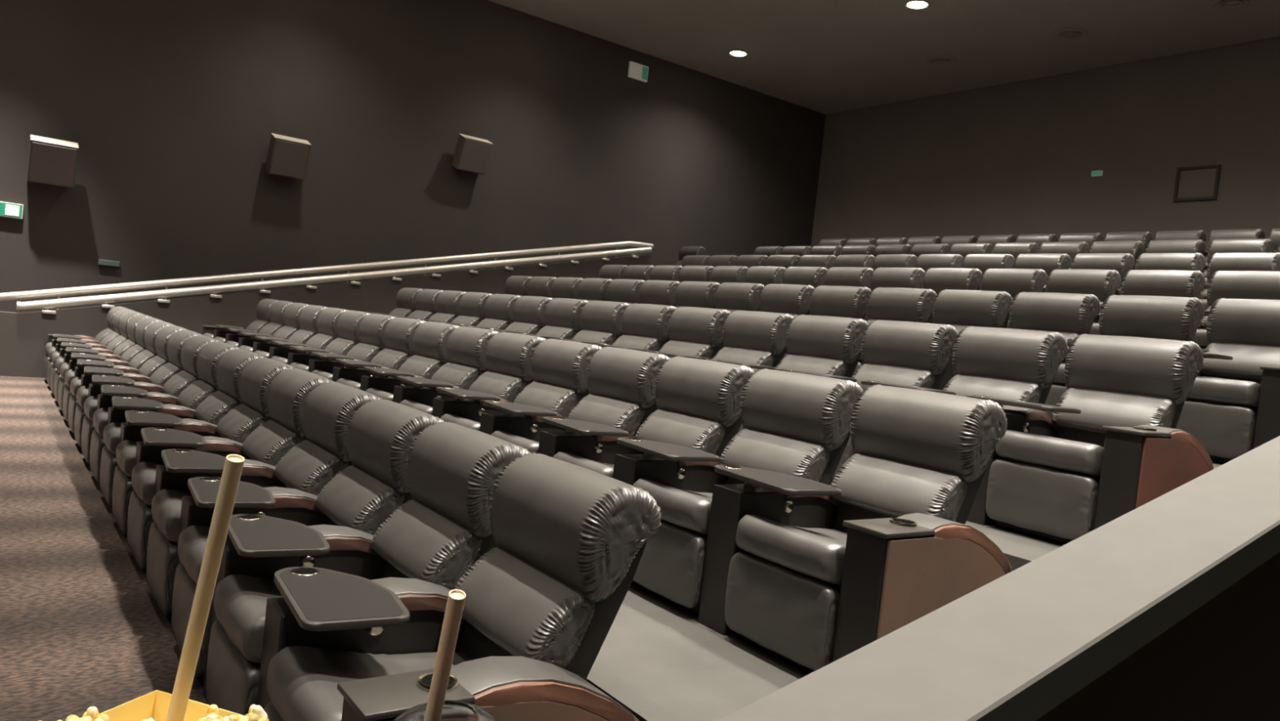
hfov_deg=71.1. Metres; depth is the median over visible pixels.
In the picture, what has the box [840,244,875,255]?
recliner
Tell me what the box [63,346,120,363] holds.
console
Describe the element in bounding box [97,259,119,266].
wall plate
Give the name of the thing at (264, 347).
console
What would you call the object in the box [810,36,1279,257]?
wall
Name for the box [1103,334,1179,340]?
lumbar cushion
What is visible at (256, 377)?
cushion
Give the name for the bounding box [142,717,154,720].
popcorn
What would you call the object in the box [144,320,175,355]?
cushion
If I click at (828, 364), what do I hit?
lumbar cushion
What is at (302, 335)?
lumbar cushion
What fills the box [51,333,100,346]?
console
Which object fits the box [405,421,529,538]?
cushion
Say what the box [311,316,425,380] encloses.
recliner
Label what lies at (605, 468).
seat cushion
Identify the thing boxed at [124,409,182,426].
tray
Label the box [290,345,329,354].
tray
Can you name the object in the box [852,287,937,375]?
recliner
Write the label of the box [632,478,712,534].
seat cushion
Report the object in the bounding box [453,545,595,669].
lumbar cushion
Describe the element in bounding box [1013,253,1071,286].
recliner
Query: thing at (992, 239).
recliner
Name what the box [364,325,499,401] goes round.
recliner
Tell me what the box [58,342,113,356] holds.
console
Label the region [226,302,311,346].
recliner
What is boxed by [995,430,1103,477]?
seat cushion
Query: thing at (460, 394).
tray
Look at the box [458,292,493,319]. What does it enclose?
cushion
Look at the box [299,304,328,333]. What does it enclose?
cushion
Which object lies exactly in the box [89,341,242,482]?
recliner
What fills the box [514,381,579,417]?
lumbar cushion
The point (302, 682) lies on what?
seat cushion
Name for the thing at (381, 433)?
cushion
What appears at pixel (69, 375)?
seat cushion
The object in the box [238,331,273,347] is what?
console
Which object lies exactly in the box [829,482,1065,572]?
floor
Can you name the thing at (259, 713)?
popcorn
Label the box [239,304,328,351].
recliner
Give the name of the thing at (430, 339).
cushion
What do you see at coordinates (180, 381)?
lumbar cushion
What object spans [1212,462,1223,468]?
floor
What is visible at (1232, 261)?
cushion
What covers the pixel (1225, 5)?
ceiling vent
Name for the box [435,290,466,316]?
cushion
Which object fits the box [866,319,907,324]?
lumbar cushion
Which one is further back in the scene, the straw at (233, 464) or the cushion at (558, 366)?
the cushion at (558, 366)
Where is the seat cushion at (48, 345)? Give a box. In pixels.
[44,342,52,354]
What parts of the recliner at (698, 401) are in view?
frame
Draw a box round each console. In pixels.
[48,333,94,342]
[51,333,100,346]
[55,337,106,351]
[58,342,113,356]
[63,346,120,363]
[68,352,129,369]
[74,359,139,377]
[80,366,150,386]
[88,374,164,397]
[96,384,180,409]
[101,395,199,491]
[112,409,222,517]
[127,426,251,548]
[146,448,285,587]
[170,476,328,641]
[202,324,225,334]
[202,514,386,704]
[213,324,244,337]
[225,328,257,342]
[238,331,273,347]
[252,335,291,352]
[257,566,466,710]
[268,340,311,359]
[287,345,335,365]
[307,351,361,373]
[332,358,391,382]
[337,656,639,720]
[360,366,426,394]
[366,311,392,315]
[385,314,410,317]
[392,375,464,406]
[406,317,434,321]
[428,320,463,324]
[431,386,511,422]
[454,324,493,328]
[479,400,568,440]
[483,328,523,333]
[517,333,559,338]
[537,416,642,464]
[553,337,600,345]
[596,343,652,351]
[613,437,728,582]
[646,351,708,359]
[697,464,841,635]
[705,359,776,371]
[775,368,857,382]
[831,512,1012,662]
[861,380,955,395]
[928,311,933,323]
[938,353,954,390]
[966,395,1080,524]
[1002,311,1009,328]
[1042,342,1071,411]
[1093,306,1101,322]
[1093,424,1213,529]
[1115,281,1121,294]
[1196,352,1232,376]
[1197,310,1208,328]
[1198,284,1208,298]
[1252,365,1279,448]
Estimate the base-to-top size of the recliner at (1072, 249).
1.145 m
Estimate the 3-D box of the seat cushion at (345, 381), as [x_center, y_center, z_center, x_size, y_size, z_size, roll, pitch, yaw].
[-2.377,0.293,8.206,0.698,0.188,0.588,5,2,-36]
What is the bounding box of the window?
[1173,164,1221,201]
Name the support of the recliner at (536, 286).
on the floor at (1215, 464)
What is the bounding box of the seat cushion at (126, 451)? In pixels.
[115,440,137,476]
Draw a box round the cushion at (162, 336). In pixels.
[155,324,186,362]
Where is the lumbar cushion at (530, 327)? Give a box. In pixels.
[504,321,541,334]
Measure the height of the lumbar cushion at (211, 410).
0.251 m
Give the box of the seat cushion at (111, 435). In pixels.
[102,422,120,454]
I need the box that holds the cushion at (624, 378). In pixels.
[586,346,670,408]
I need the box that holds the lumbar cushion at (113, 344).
[106,334,128,351]
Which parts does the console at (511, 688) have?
panel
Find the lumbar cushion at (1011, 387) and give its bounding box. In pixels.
[942,373,1041,405]
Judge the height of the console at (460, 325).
0.708 m
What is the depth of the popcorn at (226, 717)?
0.59 m
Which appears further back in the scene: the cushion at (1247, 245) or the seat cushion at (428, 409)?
the cushion at (1247, 245)
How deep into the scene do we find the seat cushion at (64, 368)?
9.94 m
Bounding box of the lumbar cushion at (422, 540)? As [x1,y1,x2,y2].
[370,498,482,590]
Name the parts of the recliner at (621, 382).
frame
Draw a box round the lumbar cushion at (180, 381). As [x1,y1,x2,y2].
[162,370,198,397]
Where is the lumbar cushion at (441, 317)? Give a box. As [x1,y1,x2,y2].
[428,312,456,322]
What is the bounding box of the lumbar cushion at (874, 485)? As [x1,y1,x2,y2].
[831,452,967,521]
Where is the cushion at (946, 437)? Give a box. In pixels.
[849,384,1007,482]
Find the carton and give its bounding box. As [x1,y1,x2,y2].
[101,689,244,720]
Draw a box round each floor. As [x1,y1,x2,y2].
[0,375,207,720]
[586,582,813,720]
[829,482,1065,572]
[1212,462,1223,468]
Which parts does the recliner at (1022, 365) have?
frame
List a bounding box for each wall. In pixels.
[0,0,826,312]
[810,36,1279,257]
[1035,551,1279,720]
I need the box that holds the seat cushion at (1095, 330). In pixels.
[1088,322,1099,334]
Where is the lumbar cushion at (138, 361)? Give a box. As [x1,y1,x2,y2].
[128,349,155,369]
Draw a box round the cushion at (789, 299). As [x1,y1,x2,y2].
[759,284,814,315]
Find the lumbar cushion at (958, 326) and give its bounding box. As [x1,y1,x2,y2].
[936,323,988,333]
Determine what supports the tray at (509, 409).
on the console at (523, 420)
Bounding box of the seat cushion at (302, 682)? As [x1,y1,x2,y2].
[266,645,471,720]
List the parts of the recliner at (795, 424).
frame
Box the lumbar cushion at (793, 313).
[770,311,798,317]
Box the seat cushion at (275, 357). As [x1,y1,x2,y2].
[270,355,287,364]
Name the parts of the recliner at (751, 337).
frame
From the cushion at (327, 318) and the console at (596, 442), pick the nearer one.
the console at (596, 442)
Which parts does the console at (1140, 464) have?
panel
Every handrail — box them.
[0,240,653,309]
[16,247,652,314]
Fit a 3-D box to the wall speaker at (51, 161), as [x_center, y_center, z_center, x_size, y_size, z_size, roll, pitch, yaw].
[-8.963,-3.033,13.677,0.610,0.704,0.520,5,2,-36]
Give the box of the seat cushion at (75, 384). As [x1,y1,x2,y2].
[70,377,80,396]
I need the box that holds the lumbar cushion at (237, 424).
[215,403,270,443]
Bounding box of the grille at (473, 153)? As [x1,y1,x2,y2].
[458,138,491,173]
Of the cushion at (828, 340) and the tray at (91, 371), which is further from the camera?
the tray at (91, 371)
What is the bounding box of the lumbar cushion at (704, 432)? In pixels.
[635,408,725,454]
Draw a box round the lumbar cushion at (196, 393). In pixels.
[177,379,218,409]
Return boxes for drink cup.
[393,699,497,720]
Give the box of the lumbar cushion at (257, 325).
[245,319,268,333]
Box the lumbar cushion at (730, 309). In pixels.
[720,308,747,311]
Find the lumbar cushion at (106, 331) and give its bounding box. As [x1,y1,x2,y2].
[94,327,113,342]
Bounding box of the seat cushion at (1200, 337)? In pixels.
[1191,328,1208,347]
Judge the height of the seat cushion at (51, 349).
0.188 m
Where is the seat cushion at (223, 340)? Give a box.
[213,336,225,342]
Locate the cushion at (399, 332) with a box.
[383,316,425,355]
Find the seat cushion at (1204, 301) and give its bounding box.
[1199,298,1208,310]
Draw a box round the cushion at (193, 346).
[180,334,220,379]
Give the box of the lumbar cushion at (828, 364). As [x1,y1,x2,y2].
[775,354,847,376]
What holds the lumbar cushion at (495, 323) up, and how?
on the recliner at (499, 308)
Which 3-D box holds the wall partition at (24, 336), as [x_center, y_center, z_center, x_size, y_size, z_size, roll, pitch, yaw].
[-5.773,-1.150,15.101,14.500,3.269,0.240,5,2,-36]
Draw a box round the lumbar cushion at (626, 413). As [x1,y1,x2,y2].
[568,393,644,435]
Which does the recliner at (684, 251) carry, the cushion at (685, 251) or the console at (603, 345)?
the cushion at (685, 251)
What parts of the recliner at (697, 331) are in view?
frame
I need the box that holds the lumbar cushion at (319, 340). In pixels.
[305,333,335,349]
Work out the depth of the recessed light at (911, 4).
15.66 m
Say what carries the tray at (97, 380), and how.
on the console at (95, 388)
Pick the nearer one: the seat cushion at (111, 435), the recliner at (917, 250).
the seat cushion at (111, 435)
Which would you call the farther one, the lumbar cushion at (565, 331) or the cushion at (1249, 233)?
the cushion at (1249, 233)
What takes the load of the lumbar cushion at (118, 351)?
on the recliner at (134, 321)
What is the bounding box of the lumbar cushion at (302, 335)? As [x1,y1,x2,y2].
[288,328,315,344]
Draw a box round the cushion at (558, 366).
[531,337,601,393]
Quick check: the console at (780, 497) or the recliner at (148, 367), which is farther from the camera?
the recliner at (148, 367)
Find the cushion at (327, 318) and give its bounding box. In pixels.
[316,307,347,338]
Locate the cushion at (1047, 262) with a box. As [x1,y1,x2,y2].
[1013,253,1071,275]
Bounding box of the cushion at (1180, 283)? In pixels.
[1120,269,1204,298]
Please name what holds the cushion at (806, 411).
on the recliner at (795, 424)
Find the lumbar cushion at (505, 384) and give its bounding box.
[468,370,526,402]
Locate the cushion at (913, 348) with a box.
[861,320,958,374]
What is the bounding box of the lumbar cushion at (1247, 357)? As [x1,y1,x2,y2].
[1200,342,1279,379]
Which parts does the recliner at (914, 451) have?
frame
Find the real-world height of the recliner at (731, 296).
1.145 m
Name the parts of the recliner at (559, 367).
frame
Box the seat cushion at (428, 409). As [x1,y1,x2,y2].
[400,399,432,414]
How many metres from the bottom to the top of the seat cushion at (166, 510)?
0.188 m
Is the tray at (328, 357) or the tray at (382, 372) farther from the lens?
the tray at (328, 357)
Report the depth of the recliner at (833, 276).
11.64 m
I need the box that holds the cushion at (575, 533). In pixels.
[488,452,661,602]
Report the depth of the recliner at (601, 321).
9.42 m
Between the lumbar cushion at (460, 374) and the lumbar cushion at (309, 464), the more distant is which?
the lumbar cushion at (460, 374)
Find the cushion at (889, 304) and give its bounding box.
[866,287,937,322]
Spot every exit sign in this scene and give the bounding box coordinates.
[0,201,23,218]
[627,61,648,82]
[1091,170,1102,176]
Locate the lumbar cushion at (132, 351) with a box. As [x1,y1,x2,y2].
[120,344,145,362]
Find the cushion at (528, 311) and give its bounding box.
[512,295,552,326]
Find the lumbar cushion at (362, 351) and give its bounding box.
[346,342,383,362]
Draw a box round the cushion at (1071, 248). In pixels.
[1037,241,1089,260]
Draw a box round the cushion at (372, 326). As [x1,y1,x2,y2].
[359,313,396,349]
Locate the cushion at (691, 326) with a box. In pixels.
[667,306,731,347]
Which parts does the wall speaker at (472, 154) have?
panel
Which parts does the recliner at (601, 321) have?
frame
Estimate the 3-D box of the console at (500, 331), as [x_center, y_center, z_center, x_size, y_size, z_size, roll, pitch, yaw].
[-1.295,0.034,10.262,1.018,0.708,0.584,5,2,-36]
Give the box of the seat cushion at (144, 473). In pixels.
[131,461,162,506]
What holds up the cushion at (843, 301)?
on the recliner at (843, 301)
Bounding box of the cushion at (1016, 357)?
[951,325,1067,387]
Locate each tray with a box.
[53,333,81,339]
[56,337,86,343]
[60,342,92,348]
[65,346,98,354]
[71,352,106,360]
[76,359,114,367]
[84,366,124,375]
[92,374,134,385]
[101,384,147,396]
[111,395,163,410]
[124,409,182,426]
[141,426,205,447]
[160,448,226,473]
[187,476,275,507]
[215,324,244,331]
[227,328,257,334]
[227,514,329,557]
[240,331,272,338]
[255,335,288,343]
[271,340,307,348]
[274,566,409,631]
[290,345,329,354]
[311,351,354,361]
[335,358,382,368]
[364,366,414,377]
[396,375,453,387]
[435,386,500,400]
[484,400,557,416]
[542,416,628,435]
[617,437,719,462]
[714,464,841,495]
[966,395,1080,413]
[1202,352,1232,359]
[1204,310,1208,315]
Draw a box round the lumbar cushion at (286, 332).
[272,325,298,339]
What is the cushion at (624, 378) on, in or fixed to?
on the recliner at (621, 382)
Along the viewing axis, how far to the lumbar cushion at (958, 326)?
8.08 m
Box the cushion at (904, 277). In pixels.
[869,267,924,290]
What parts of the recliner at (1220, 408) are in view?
frame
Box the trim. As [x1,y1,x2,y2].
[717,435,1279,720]
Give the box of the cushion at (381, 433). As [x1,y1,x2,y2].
[346,398,444,494]
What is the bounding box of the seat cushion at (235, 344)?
[226,340,238,346]
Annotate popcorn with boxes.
[65,714,91,720]
[82,706,109,720]
[93,717,102,720]
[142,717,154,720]
[202,704,222,720]
[203,718,221,720]
[222,715,229,720]
[229,714,248,720]
[244,704,255,716]
[248,705,268,720]
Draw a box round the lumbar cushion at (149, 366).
[138,355,167,377]
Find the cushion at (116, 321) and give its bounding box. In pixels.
[112,308,136,334]
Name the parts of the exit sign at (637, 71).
green panel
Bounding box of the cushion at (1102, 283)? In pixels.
[1044,269,1120,302]
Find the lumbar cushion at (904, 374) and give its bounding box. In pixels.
[851,363,934,391]
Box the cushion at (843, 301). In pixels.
[808,285,871,318]
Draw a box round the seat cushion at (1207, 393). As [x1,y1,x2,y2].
[1186,376,1261,409]
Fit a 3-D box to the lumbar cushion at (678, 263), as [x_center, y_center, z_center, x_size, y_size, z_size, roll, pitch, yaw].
[1.022,-2.159,20.307,0.231,0.251,0.609,5,2,-36]
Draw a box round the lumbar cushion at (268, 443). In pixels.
[241,418,304,466]
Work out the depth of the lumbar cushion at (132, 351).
10.30 m
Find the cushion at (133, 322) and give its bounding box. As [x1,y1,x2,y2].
[126,314,152,344]
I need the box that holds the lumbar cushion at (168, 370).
[149,362,182,386]
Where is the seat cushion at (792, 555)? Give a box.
[735,514,847,585]
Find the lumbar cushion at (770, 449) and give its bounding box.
[720,427,830,481]
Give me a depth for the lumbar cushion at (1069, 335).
7.32 m
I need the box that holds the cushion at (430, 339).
[413,320,459,362]
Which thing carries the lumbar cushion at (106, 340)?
on the recliner at (106, 340)
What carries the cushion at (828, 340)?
on the recliner at (815, 344)
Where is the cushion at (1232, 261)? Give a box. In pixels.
[1206,252,1279,282]
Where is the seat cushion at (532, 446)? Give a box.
[491,430,538,453]
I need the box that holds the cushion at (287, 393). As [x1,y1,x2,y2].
[266,368,335,437]
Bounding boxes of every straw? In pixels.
[166,453,244,720]
[423,589,466,720]
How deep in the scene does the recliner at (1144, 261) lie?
10.26 m
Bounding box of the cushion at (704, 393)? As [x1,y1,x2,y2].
[654,355,755,426]
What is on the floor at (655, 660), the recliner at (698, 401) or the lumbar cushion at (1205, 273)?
the recliner at (698, 401)
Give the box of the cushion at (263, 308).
[256,298,278,323]
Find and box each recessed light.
[728,49,748,57]
[904,0,930,9]
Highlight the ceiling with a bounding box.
[488,0,1279,114]
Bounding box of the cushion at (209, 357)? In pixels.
[196,341,242,390]
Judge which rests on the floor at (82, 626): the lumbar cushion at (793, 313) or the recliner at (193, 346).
the recliner at (193, 346)
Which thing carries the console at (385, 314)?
on the floor at (1020, 548)
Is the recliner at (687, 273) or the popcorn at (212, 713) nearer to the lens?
the popcorn at (212, 713)
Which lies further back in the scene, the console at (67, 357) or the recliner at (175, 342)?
the console at (67, 357)
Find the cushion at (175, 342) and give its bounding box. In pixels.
[166,329,203,370]
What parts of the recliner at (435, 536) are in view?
frame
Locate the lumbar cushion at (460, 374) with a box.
[431,361,482,390]
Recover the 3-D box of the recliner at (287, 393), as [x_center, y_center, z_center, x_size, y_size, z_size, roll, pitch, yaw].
[-2.402,0.618,5.316,1.025,1.145,0.681,5,2,-36]
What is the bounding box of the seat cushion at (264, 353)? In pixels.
[254,350,269,358]
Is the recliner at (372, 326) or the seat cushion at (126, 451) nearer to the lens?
the seat cushion at (126, 451)
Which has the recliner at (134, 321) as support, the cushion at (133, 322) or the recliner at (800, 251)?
the cushion at (133, 322)
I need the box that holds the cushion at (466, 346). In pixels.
[445,325,499,371]
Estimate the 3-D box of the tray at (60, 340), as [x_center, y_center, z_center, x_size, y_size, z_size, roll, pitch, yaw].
[-7.375,-0.231,11.612,0.334,0.082,0.584,5,2,-36]
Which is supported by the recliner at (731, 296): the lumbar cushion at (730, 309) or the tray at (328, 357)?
the lumbar cushion at (730, 309)
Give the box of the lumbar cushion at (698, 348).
[658,339,713,359]
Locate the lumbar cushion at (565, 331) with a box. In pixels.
[536,324,576,339]
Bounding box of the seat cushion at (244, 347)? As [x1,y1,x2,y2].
[239,345,253,351]
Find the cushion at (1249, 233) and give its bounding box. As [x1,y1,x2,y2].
[1207,228,1265,250]
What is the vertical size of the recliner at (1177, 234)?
1.145 m
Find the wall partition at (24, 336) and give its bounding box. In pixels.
[0,254,653,377]
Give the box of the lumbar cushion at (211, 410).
[194,390,242,425]
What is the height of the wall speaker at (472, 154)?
0.704 m
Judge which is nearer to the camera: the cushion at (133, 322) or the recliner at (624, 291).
the cushion at (133, 322)
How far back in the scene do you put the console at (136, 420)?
5.98 m
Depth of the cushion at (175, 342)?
8.47 m
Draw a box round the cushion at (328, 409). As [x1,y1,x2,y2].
[301,381,382,462]
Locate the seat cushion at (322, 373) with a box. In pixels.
[311,369,332,380]
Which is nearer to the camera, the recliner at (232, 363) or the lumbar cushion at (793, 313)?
the recliner at (232, 363)
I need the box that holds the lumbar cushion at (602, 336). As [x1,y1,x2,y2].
[571,329,615,347]
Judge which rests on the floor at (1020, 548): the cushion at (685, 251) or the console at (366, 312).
the console at (366, 312)
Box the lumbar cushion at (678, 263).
[674,260,681,265]
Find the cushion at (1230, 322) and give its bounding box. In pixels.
[1206,297,1279,346]
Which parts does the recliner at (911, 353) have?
frame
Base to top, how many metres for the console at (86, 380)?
0.708 m
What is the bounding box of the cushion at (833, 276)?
[823,266,873,288]
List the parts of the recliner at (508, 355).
frame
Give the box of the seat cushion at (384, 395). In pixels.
[364,387,393,401]
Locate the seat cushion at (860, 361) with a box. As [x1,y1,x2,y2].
[858,354,862,363]
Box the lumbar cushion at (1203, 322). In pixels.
[1200,305,1211,328]
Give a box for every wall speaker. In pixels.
[26,134,79,187]
[265,133,311,179]
[451,133,493,174]
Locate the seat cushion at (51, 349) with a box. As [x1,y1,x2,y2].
[48,346,55,359]
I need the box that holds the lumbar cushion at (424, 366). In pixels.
[398,354,444,378]
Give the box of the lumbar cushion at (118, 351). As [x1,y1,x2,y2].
[112,338,136,356]
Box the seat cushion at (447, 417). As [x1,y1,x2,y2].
[440,413,479,431]
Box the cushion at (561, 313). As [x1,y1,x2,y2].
[544,297,588,330]
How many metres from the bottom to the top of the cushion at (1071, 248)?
0.363 m
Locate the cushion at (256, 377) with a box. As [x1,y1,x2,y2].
[239,357,297,418]
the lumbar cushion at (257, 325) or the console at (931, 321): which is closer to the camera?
the console at (931, 321)
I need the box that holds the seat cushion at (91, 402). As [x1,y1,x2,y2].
[84,395,97,421]
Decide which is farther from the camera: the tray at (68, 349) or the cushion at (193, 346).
the tray at (68, 349)
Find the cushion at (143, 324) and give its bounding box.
[134,317,161,349]
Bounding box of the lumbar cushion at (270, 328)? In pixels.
[258,322,282,335]
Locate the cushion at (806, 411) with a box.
[739,368,862,450]
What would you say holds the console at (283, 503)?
on the floor at (82, 626)
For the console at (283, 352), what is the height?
0.708 m
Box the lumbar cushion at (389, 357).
[370,347,411,369]
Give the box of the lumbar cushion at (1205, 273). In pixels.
[1203,269,1207,277]
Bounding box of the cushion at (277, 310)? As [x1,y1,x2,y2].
[269,300,293,326]
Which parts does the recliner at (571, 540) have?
frame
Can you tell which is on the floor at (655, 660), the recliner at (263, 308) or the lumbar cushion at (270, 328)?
the recliner at (263, 308)
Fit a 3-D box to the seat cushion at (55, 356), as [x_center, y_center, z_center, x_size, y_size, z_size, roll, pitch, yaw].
[-7.126,0.012,11.496,0.698,0.188,0.588,5,2,-36]
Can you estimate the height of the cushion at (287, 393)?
0.363 m
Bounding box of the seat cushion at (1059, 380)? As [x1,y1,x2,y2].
[1053,363,1065,385]
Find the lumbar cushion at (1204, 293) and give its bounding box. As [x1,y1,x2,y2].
[1201,283,1208,298]
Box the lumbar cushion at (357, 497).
[315,464,404,535]
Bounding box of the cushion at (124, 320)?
[119,311,142,339]
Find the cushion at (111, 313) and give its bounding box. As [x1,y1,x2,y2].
[106,306,128,331]
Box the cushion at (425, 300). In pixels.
[414,288,443,313]
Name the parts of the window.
pane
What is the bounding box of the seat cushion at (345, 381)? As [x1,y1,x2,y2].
[336,377,360,389]
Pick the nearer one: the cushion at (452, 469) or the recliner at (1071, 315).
the cushion at (452, 469)
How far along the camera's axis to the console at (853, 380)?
6.13 m
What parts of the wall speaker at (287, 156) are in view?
panel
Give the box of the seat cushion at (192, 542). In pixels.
[177,524,229,584]
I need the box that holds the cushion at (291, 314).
[283,302,311,329]
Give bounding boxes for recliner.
[44,306,128,379]
[46,308,136,386]
[49,311,142,393]
[53,314,152,401]
[57,317,161,411]
[62,320,175,421]
[67,324,186,433]
[74,329,203,447]
[81,334,220,462]
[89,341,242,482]
[99,348,265,505]
[111,357,297,533]
[127,368,335,568]
[146,381,382,614]
[171,398,444,677]
[203,298,278,337]
[206,421,529,715]
[213,300,293,342]
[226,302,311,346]
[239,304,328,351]
[254,307,347,358]
[264,452,661,720]
[270,310,370,364]
[289,313,396,371]
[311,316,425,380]
[336,320,459,389]
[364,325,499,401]
[389,287,422,316]
[400,331,545,414]
[408,288,443,319]
[428,290,466,322]
[440,337,601,431]
[451,292,493,326]
[476,293,520,329]
[491,346,670,453]
[504,275,533,296]
[504,295,552,334]
[527,276,556,297]
[536,297,588,339]
[551,276,583,299]
[552,355,755,477]
[571,300,630,347]
[577,278,612,301]
[599,264,627,279]
[606,279,644,304]
[612,302,676,351]
[623,265,653,280]
[632,368,862,613]
[639,280,679,306]
[649,265,683,280]
[658,306,731,359]
[674,246,706,265]
[674,280,719,308]
[678,265,714,282]
[680,255,710,266]
[706,254,737,266]
[710,266,748,284]
[712,310,793,369]
[714,282,764,311]
[723,284,814,347]
[724,384,1007,671]
[734,254,768,267]
[737,314,868,433]
[744,266,786,285]
[753,246,782,256]
[764,254,800,268]
[780,245,811,256]
[782,266,827,288]
[783,285,871,357]
[797,254,836,268]
[808,245,842,256]
[808,266,873,315]
[817,238,847,247]
[831,320,958,482]
[832,254,875,268]
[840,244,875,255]
[845,237,876,245]
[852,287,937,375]
[864,267,924,321]
[869,253,916,288]
[873,244,911,256]
[875,237,907,246]
[906,236,941,246]
[909,244,951,257]
[914,253,963,271]
[921,267,982,293]
[932,288,1012,333]
[939,235,977,246]
[942,325,1067,410]
[948,243,992,257]
[960,253,1014,273]
[976,234,1016,246]
[979,268,1047,299]
[986,333,1203,543]
[991,242,1039,258]
[1006,269,1120,328]
[1008,291,1100,349]
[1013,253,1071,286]
[1014,233,1057,246]
[1037,241,1089,269]
[1043,294,1204,416]
[1057,232,1103,247]
[1070,253,1134,288]
[1088,240,1145,270]
[1088,269,1204,334]
[1102,231,1152,251]
[1134,253,1205,271]
[1145,240,1205,254]
[1153,230,1206,241]
[1175,297,1279,463]
[1191,270,1279,352]
[1199,252,1279,322]
[1200,238,1273,294]
[1201,228,1265,274]
[1267,228,1279,251]
[1276,242,1279,252]
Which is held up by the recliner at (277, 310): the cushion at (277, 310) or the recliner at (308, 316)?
the cushion at (277, 310)
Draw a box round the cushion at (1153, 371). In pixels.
[1064,333,1203,404]
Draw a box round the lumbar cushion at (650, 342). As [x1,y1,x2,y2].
[612,334,661,351]
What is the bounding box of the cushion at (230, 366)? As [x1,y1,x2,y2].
[215,348,265,403]
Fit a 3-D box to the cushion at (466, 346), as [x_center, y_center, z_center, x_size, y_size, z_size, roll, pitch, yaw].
[-1.442,-0.106,7.875,0.296,0.363,0.680,5,2,-36]
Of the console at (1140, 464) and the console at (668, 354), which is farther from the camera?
the console at (668, 354)
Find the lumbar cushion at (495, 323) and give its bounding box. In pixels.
[476,318,510,329]
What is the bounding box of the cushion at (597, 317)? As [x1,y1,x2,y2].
[580,300,630,335]
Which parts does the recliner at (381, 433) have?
frame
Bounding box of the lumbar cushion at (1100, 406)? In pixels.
[1052,386,1175,433]
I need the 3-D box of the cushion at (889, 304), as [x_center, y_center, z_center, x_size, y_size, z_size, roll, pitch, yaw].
[2.573,-0.534,8.818,0.296,0.363,0.680,5,2,-36]
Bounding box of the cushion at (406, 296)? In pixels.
[395,287,422,311]
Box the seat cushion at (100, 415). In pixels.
[93,408,108,435]
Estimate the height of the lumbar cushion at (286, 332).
0.251 m
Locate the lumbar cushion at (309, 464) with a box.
[273,439,347,495]
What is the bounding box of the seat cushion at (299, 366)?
[289,362,308,371]
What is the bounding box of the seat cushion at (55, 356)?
[51,351,59,365]
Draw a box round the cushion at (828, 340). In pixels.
[785,314,868,364]
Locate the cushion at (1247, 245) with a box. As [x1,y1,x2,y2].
[1207,238,1273,264]
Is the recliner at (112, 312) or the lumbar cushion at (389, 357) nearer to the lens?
the lumbar cushion at (389, 357)
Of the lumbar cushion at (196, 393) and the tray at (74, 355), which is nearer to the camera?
the lumbar cushion at (196, 393)
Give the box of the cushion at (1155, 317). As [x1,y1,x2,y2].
[1098,294,1204,341]
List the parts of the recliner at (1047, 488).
frame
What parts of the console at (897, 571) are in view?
panel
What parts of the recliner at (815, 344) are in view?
frame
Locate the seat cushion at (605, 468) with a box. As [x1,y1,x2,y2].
[552,451,613,477]
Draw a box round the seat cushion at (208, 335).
[203,333,213,337]
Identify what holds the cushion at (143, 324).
on the recliner at (143, 324)
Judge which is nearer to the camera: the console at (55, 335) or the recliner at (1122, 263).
the recliner at (1122, 263)
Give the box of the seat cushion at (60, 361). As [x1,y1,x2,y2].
[55,356,63,371]
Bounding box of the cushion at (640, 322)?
[621,302,676,341]
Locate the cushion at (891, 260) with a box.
[871,253,916,270]
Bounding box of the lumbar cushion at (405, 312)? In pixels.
[389,307,413,316]
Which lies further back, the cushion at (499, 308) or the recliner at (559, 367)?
the cushion at (499, 308)
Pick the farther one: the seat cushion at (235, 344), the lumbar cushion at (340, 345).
the seat cushion at (235, 344)
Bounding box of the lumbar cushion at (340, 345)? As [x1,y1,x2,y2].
[324,337,357,355]
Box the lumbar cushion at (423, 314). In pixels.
[408,310,434,319]
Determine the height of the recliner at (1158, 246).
1.145 m
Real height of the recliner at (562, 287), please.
1.145 m
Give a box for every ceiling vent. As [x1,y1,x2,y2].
[924,55,956,66]
[1050,27,1088,40]
[1210,0,1256,10]
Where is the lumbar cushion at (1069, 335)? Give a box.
[1022,328,1078,349]
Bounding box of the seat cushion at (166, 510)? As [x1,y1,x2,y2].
[151,488,191,542]
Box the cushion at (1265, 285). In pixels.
[1206,270,1279,306]
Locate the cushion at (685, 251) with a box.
[678,246,706,260]
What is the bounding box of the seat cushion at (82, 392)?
[76,386,88,408]
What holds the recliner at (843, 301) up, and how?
on the floor at (1215, 464)
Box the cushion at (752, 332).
[722,310,793,355]
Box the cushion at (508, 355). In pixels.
[484,331,545,381]
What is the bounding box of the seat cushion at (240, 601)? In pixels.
[213,574,282,663]
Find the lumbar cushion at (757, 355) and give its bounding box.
[712,346,774,369]
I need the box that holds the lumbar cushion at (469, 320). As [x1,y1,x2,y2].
[451,315,482,326]
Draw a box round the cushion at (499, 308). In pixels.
[484,293,520,323]
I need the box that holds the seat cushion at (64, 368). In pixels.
[59,362,68,378]
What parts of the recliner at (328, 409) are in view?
frame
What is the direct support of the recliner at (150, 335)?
on the floor at (82, 626)
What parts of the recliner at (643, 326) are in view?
frame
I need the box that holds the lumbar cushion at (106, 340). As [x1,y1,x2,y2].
[100,331,120,346]
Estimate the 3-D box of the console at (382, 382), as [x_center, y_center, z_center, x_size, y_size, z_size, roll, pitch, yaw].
[-1.928,0.454,7.908,1.018,0.708,0.584,5,2,-36]
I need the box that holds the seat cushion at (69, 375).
[64,368,74,386]
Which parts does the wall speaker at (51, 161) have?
panel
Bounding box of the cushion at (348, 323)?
[336,310,370,343]

